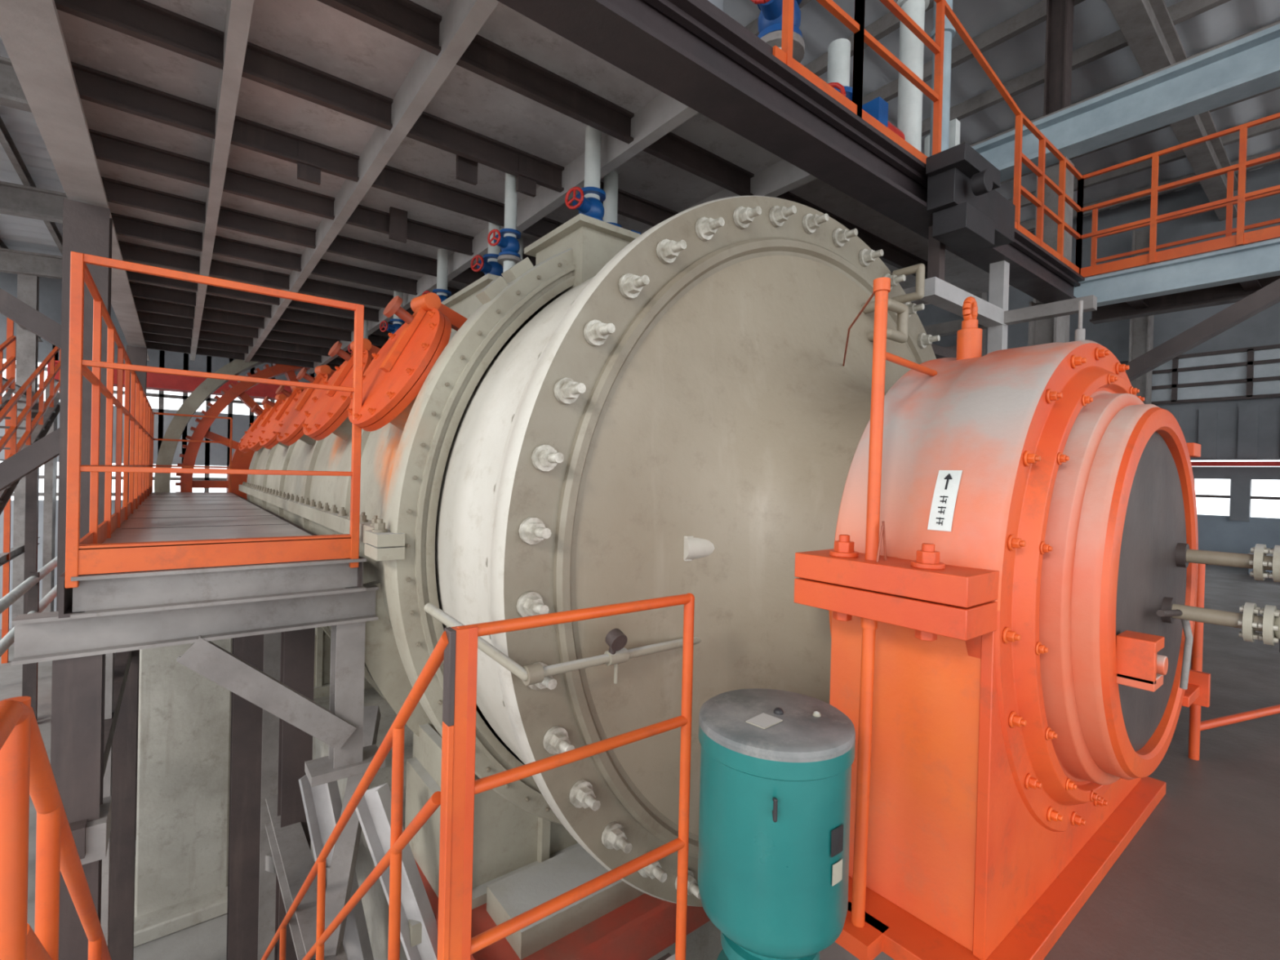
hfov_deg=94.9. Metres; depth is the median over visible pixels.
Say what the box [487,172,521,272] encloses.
valve
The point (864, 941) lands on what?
post
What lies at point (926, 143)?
valve
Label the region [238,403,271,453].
hatch
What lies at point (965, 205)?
block
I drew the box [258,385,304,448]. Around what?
hatch
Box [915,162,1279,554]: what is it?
wall
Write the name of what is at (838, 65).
valve
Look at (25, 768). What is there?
stair handrail
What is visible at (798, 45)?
valve
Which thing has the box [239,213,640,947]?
vessel
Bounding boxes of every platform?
[0,0,1279,611]
[10,485,385,959]
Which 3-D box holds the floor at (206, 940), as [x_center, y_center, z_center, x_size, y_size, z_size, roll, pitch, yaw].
[-6.550,4.857,8.208,72.800,0.260,62.400,1,1,-38]
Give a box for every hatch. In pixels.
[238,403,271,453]
[247,394,287,451]
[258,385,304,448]
[275,364,335,445]
[302,337,380,440]
[346,292,467,431]
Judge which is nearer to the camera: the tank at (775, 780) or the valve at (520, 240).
the tank at (775, 780)
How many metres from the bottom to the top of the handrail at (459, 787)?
1.331 m
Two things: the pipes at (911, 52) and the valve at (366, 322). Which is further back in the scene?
the valve at (366, 322)
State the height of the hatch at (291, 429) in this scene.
0.784 m
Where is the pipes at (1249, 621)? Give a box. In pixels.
[1155,542,1279,689]
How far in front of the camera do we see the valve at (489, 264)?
4.61 m
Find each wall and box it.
[0,271,315,629]
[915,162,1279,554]
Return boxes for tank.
[697,688,855,959]
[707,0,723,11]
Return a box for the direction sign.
[927,470,962,531]
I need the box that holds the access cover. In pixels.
[657,952,675,959]
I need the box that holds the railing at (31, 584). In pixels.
[0,556,57,721]
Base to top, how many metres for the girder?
7.488 m
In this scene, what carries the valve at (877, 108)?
on the platform at (324, 148)
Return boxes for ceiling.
[0,0,1279,279]
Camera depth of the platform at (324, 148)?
3.77 m
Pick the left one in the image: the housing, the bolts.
the housing
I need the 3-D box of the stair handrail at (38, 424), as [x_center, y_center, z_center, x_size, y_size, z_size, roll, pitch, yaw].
[-9.430,1.002,8.490,0.728,7.304,7.359,1,1,-38]
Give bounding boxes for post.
[835,276,937,959]
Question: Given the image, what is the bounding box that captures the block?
[925,142,1015,253]
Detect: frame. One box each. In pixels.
[0,273,43,663]
[265,705,437,959]
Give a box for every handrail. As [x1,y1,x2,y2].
[0,335,61,696]
[0,631,448,959]
[65,251,364,588]
[437,592,694,959]
[781,0,1279,275]
[1188,563,1279,760]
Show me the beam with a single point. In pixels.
(1246, 65)
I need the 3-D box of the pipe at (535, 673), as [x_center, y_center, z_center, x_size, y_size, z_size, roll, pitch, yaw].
[0.203,0.598,2.381,2.002,0.289,0.361,1,0,-28]
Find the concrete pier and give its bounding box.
[133,638,232,947]
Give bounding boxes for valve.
[347,320,368,352]
[379,314,404,333]
[393,290,403,307]
[422,248,451,302]
[471,222,502,276]
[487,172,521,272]
[517,235,523,260]
[564,124,605,221]
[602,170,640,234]
[750,0,782,48]
[792,0,804,62]
[826,38,852,101]
[862,96,905,139]
[924,134,929,156]
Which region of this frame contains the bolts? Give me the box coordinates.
[1247,552,1273,577]
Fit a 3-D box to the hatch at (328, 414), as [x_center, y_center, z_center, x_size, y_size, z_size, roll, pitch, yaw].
[-2.180,-0.661,4.351,0.712,0.784,0.652,1,0,12]
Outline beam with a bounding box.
[969,0,1279,342]
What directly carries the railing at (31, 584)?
on the floor at (206, 940)
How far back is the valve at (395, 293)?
6.68 m
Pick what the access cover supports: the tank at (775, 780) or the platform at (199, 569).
the tank at (775, 780)
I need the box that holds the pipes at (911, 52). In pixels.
[897,0,959,155]
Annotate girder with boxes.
[41,360,292,612]
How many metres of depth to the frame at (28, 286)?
15.76 m
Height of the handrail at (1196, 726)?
1.060 m
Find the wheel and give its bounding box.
[154,359,310,499]
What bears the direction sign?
attached to the housing
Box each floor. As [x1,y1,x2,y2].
[0,628,226,959]
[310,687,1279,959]
[1147,564,1279,829]
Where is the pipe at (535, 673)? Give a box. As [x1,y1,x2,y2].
[423,602,701,685]
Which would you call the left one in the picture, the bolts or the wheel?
the wheel
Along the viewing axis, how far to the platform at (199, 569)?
3.07 m
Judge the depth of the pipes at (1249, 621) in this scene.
1.97 m
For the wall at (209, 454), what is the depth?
19.25 m
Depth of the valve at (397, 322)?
6.63 m
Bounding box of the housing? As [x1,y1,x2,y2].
[794,296,1210,959]
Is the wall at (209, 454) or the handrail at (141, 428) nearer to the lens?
the handrail at (141, 428)
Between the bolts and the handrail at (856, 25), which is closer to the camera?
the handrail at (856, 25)
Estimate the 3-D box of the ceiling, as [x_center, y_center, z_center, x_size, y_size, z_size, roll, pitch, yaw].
[-1.430,-5.733,9.645,23.036,1.638,33.800,1,1,-38]
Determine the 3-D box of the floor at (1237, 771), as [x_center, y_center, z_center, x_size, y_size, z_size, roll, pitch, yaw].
[2.279,3.114,12.461,12.116,3.588,32.240,1,1,-38]
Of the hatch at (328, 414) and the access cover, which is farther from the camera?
the hatch at (328, 414)
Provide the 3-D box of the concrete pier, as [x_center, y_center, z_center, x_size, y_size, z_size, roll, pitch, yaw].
[-5.251,2.739,6.859,1.248,4.056,1.560,1,1,-38]
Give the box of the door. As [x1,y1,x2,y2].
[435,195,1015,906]
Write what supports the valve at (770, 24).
on the platform at (324, 148)
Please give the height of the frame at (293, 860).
3.377 m
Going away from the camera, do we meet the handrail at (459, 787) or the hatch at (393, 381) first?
the handrail at (459, 787)

